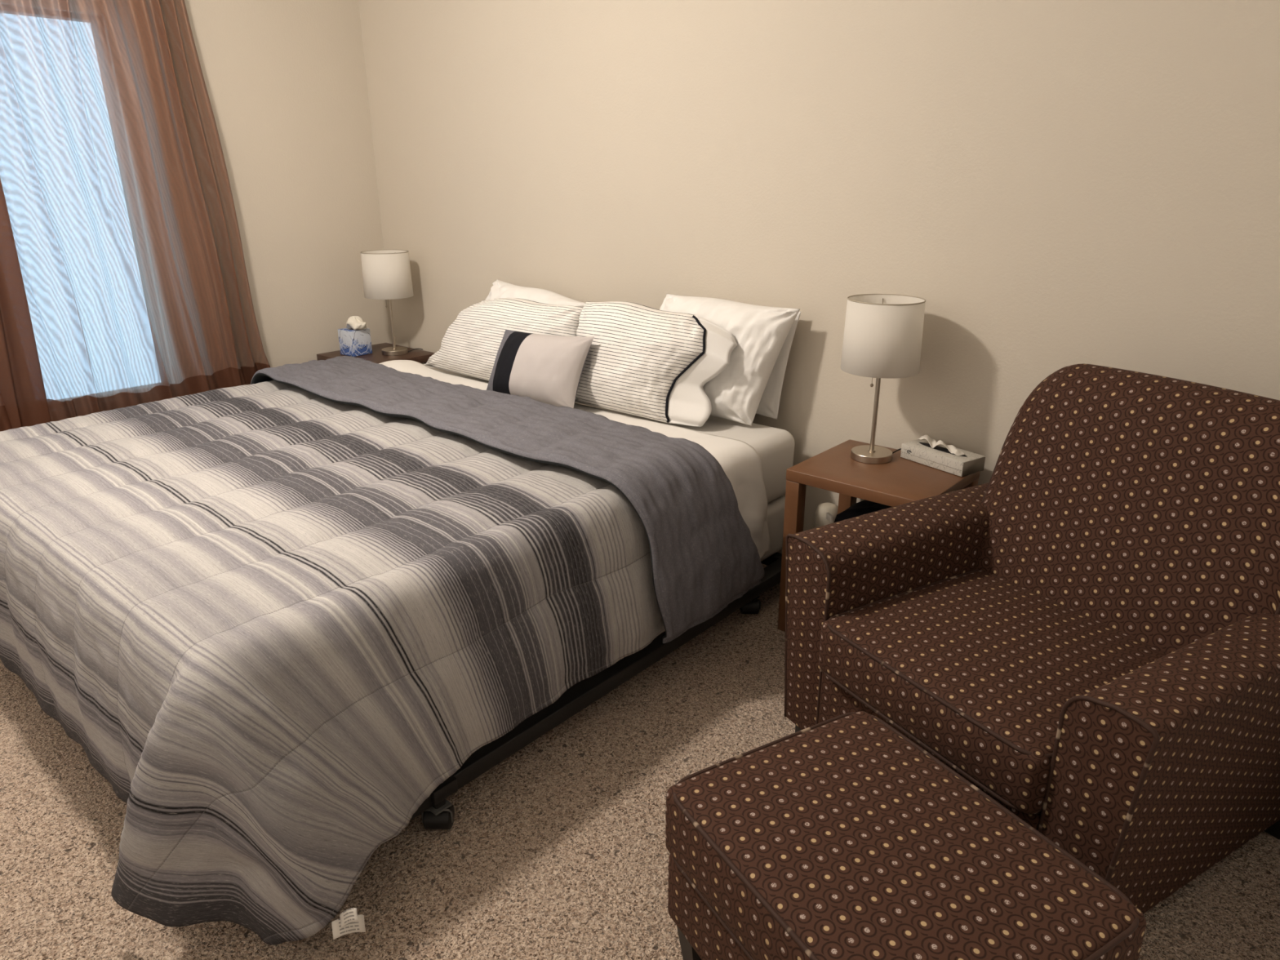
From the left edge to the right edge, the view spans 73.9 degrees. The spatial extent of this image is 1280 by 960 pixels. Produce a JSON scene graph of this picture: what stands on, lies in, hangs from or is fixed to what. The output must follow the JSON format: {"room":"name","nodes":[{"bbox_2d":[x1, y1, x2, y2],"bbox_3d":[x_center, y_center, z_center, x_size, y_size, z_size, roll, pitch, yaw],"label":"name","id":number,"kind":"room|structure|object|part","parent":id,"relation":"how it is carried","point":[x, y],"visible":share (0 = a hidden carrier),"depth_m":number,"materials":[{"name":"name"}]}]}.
{"room":"bedroom","nodes":[
{"label":"bedroom","id":0,"kind":"room"},
{"bbox_2d":[184,0,392,367],"bbox_3d":[-2.334,-1.005,3.276,0.120,2.440,2.980,16,25,38],"label":"wall","id":1,"kind":"structure","parent":0,"point":[285,80],"depth_m":3.95,"materials":[{"name":"beige paint"}]},
{"bbox_3d":[-2.403,-1.822,2.712,0.106,0.020,1.950,16,25,38],"label":"curtain rod","id":2,"kind":"object","parent":1,"relation":"attached to","visible":0},
{"bbox_2d":[0,0,270,431],"bbox_3d":[-2.328,-0.991,3.015,0.116,1.730,1.898,16,25,38],"label":"curtain","id":3,"kind":"object","parent":2,"relation":"hanging from","point":[124,282],"visible":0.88,"depth_m":3.32,"materials":[{"name":"brown fabric"}]},
{"bbox_2d":[0,563,1279,959],"bbox_3d":[-0.693,0.663,2.380,4.440,0.100,3.220,16,25,38],"label":"floor","id":4,"kind":"structure","parent":0,"point":[557,851],"depth_m":1.83,"materials":[{"name":"beige carpet"}]},
{"bbox_2d":[316,342,435,364],"bbox_3d":[-1.301,-0.368,4.297,0.436,0.544,0.398,16,25,38],"label":"nightstand","id":5,"kind":"object","parent":4,"relation":"on","point":[417,355],"visible":0.12,"depth_m":4.17,"materials":[{"name":"brown wood"}]},
{"bbox_2d":[337,315,372,356],"bbox_3d":[-1.381,-0.707,4.152,0.153,0.189,0.109,15,24,35],"label":"tissue box","id":6,"kind":"object","parent":5,"relation":"on","point":[354,340],"visible":1,"depth_m":4.13,"materials":[{"name":"blue cardboard"}]},
{"bbox_2d":[360,249,422,355],"bbox_3d":[-1.214,-0.857,4.128,0.229,0.489,0.229,7,21,19],"label":"table lamp","id":7,"kind":"object","parent":5,"relation":"on","point":[386,273],"visible":1,"depth_m":4.00,"materials":[{"name":"white fabric"}]},
{"bbox_3d":[-1.214,-0.987,4.081,0.229,0.209,0.229,16,25,38],"label":"lamp shade","id":8,"kind":"part","parent":7,"relation":"part of","materials":[{"name":"white fabric"}]},
{"bbox_2d":[409,551,782,829],"bbox_3d":[-0.821,0.345,2.946,2.099,0.114,2.005,16,25,38],"label":"frame","id":9,"kind":"object","parent":4,"relation":"on","point":[437,812],"visible":0.19,"depth_m":2.17,"materials":[{"name":"black metal"}]},
{"bbox_3d":[-0.442,0.700,1.892,0.040,0.069,0.064,16,25,38],"label":"leg","id":10,"kind":"part","parent":9,"relation":"part of","materials":[{"name":"black metal"}]},
{"bbox_3d":[-0.238,0.075,3.588,1.946,0.044,0.040,16,25,38],"label":"rail","id":11,"kind":"part","parent":9,"relation":"part of","materials":[{"name":"black metal"}]},
{"bbox_2d":[760,494,785,561],"bbox_3d":[-0.836,0.198,2.892,1.920,0.196,2.025,16,25,38],"label":"box spring","id":12,"kind":"object","parent":9,"relation":"on","point":[775,508],"visible":0.02,"depth_m":2.93,"materials":[{"name":"white fabric"}]},
{"bbox_2d":[423,363,794,502],"bbox_3d":[-0.837,-0.010,2.817,1.928,0.239,2.025,16,25,38],"label":"mattress","id":13,"kind":"object","parent":12,"relation":"on","point":[775,446],"visible":0.05,"depth_m":2.87,"materials":[{"name":"white fabric"}]},
{"bbox_2d":[0,355,764,945],"bbox_3d":[-1.025,0.157,2.624,2.408,0.639,1.812,16,25,38],"label":"comforter","id":14,"kind":"object","parent":13,"relation":"on","point":[277,613],"visible":1,"depth_m":1.92,"materials":[{"name":"grey fabric"}]},
{"bbox_2d":[425,297,582,380],"bbox_3d":[-0.615,-0.568,3.463,0.961,0.344,0.195,16,25,38],"label":"striped pillow","id":15,"kind":"object","parent":13,"relation":"on","point":[470,345],"visible":0.72,"depth_m":3.36,"materials":[{"name":"white fabric"}]},
{"bbox_2d":[484,279,585,307],"bbox_3d":[-0.489,-0.625,3.573,0.761,0.380,0.180,16,25,38],"label":"pillow","id":16,"kind":"object","parent":13,"relation":"on","point":[500,289],"visible":0.2,"depth_m":3.51,"materials":[{"name":"fabric"}]},
{"bbox_2d":[378,360,769,559],"bbox_3d":[-0.503,-0.106,3.198,2.046,0.419,0.588,16,25,38],"label":"sheet","id":17,"kind":"object","parent":13,"relation":"on","point":[740,462],"visible":0.19,"depth_m":2.74,"materials":[{"name":"white fabric"}]},
{"bbox_2d":[486,329,594,408],"bbox_3d":[-0.375,-0.408,3.073,0.474,0.260,0.150,16,25,38],"label":"accent pillow","id":18,"kind":"object","parent":17,"relation":"on","point":[548,369],"visible":0.91,"depth_m":3.00,"materials":[{"name":"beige fabric"}]},
{"bbox_3d":[-0.519,-0.437,3.189,0.119,0.237,0.077,-15,24,-35],"label":"panel","id":19,"kind":"part","parent":18,"relation":"part of","materials":[{"name":"black fabric"}]},
{"bbox_3d":[-0.468,-0.421,3.136,0.127,0.237,0.126,16,25,38],"label":"panel","id":20,"kind":"part","parent":18,"relation":"part of","materials":[{"name":"black fabric"}]},
{"bbox_3d":[-0.361,-0.414,3.091,0.483,0.260,0.107,13,24,33],"label":"panel","id":21,"kind":"part","parent":18,"relation":"part of","materials":[{"name":"beige fabric"}]},
{"bbox_2d":[574,301,737,426],"bbox_3d":[0.008,-0.407,2.953,0.669,0.381,0.209,14,24,34],"label":"striped pillow","id":22,"kind":"object","parent":13,"relation":"on","point":[642,361],"visible":0.96,"depth_m":2.87,"materials":[{"name":"white fabric"}]},
{"bbox_2d":[659,293,799,425],"bbox_3d":[0.238,-0.421,2.968,0.616,0.403,0.182,16,25,38],"label":"pillow","id":23,"kind":"object","parent":13,"relation":"on","point":[760,332],"visible":0.58,"depth_m":2.84,"materials":[{"name":"fabric"}]},
{"bbox_2d":[677,294,800,419],"bbox_3d":[0.319,-0.446,3.059,0.555,0.388,0.051,16,25,38],"label":"pillow","id":24,"kind":"object","parent":13,"relation":"on","point":[769,404],"visible":0.17,"depth_m":2.95,"materials":[{"name":"fabric"}]},
{"bbox_2d":[813,502,838,528],"bbox_3d":[0.649,0.227,2.979,0.086,0.307,0.086,16,25,38],"label":"canister","id":25,"kind":"object","parent":4,"relation":"on","point":[820,520],"visible":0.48,"depth_m":2.91,"materials":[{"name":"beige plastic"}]},
{"bbox_2d":[826,499,891,522],"bbox_3d":[0.755,0.271,2.685,0.316,0.422,0.217,16,25,38],"label":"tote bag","id":26,"kind":"object","parent":4,"relation":"on","point":[864,507],"visible":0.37,"depth_m":2.63,"materials":[{"name":"black fabric"}]},
{"bbox_2d":[777,439,980,631],"bbox_3d":[0.734,0.220,2.649,0.436,0.544,0.398,16,25,38],"label":"nightstand","id":27,"kind":"object","parent":4,"relation":"on","point":[900,481],"visible":0.38,"depth_m":2.53,"materials":[{"name":"brown wood"}]},
{"bbox_3d":[0.472,0.239,2.649,0.045,0.509,0.045,16,25,38],"label":"leg","id":28,"kind":"part","parent":27,"relation":"part of","materials":[{"name":"brown wood"}]},
{"bbox_3d":[0.701,0.148,2.899,0.045,0.509,0.045,16,25,38],"label":"leg","id":29,"kind":"part","parent":27,"relation":"part of","materials":[{"name":"brown wood"}]},
{"bbox_2d":[840,293,925,464],"bbox_3d":[0.718,-0.299,2.563,0.229,0.489,0.229,7,21,19],"label":"table lamp","id":30,"kind":"object","parent":27,"relation":"on","point":[882,337],"visible":0.97,"depth_m":2.44,"materials":[{"name":"white fabric"}]},
{"bbox_3d":[0.718,-0.429,2.517,0.229,0.209,0.229,16,25,38],"label":"lamp shade","id":31,"kind":"part","parent":30,"relation":"part of","materials":[{"name":"white fabric"}]},
{"bbox_2d":[900,435,985,476],"bbox_3d":[0.915,-0.084,2.575,0.105,0.073,0.225,-13,23,-32],"label":"tissue box","id":32,"kind":"object","parent":27,"relation":"on","point":[926,451],"visible":1,"depth_m":2.54,"materials":[{"name":"white cardboard"}]},
{"bbox_3d":[0.996,0.234,2.660,0.045,0.509,0.045,16,25,38],"label":"leg","id":33,"kind":"part","parent":27,"relation":"part of","materials":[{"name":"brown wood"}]},
{"bbox_2d":[665,711,1146,959],"bbox_3d":[0.378,0.744,1.380,0.476,0.421,0.590,-11,23,-28],"label":"ottoman","id":34,"kind":"object","parent":4,"relation":"on","point":[842,837],"visible":1,"depth_m":1.28,"materials":[{"name":"brown fabric"}]},
{"bbox_3d":[0.099,0.844,1.541,0.054,0.125,0.054,-11,23,-28],"label":"leg","id":35,"kind":"part","parent":34,"relation":"part of","materials":[{"name":"black wood"}]},
{"bbox_2d":[784,363,1279,914],"bbox_3d":[0.922,0.280,1.894,0.882,0.942,0.902,-11,23,-28],"label":"armchair","id":36,"kind":"object","parent":4,"relation":"on","point":[1086,633],"visible":0.96,"depth_m":1.77,"materials":[{"name":"brown fabric"}]},
{"bbox_3d":[0.438,0.636,2.197,0.052,0.070,0.052,-11,23,-28],"label":"leg","id":37,"kind":"part","parent":36,"relation":"part of","materials":[{"name":"black wood"}]},
{"bbox_3d":[0.736,0.311,2.246,0.806,0.505,0.152,-11,23,-28],"label":"arm","id":38,"kind":"part","parent":36,"relation":"part of","materials":[{"name":"brown fabric"}]},
{"bbox_2d":[818,569,1168,814],"bbox_3d":[0.804,0.406,1.865,0.608,0.154,0.604,-11,23,-28],"label":"seat cushion","id":39,"kind":"object","parent":36,"relation":"on","point":[980,668],"depth_m":1.78,"materials":[{"name":"brown fabric"}]},
{"bbox_3d":[1.152,0.188,2.000,0.352,0.842,0.694,-11,23,-28],"label":"backrest","id":40,"kind":"part","parent":36,"relation":"part of","materials":[{"name":"brown fabric"}]},
{"bbox_3d":[1.105,0.529,1.640,0.806,0.505,0.152,-11,23,-28],"label":"arm","id":41,"kind":"part","parent":36,"relation":"part of","materials":[{"name":"brown fabric"}]},
{"bbox_3d":[1.411,0.745,1.886,0.052,0.070,0.052,-11,23,-28],"label":"leg","id":42,"kind":"part","parent":36,"relation":"part of","materials":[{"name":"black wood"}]},
{"bbox_2d":[358,0,1279,531],"bbox_3d":[0.314,-0.932,3.054,4.440,2.440,0.120,16,25,38],"label":"wall","id":43,"kind":"structure","parent":0,"point":[1060,184],"depth_m":2.63,"materials":[{"name":"beige paint"}]}
]}

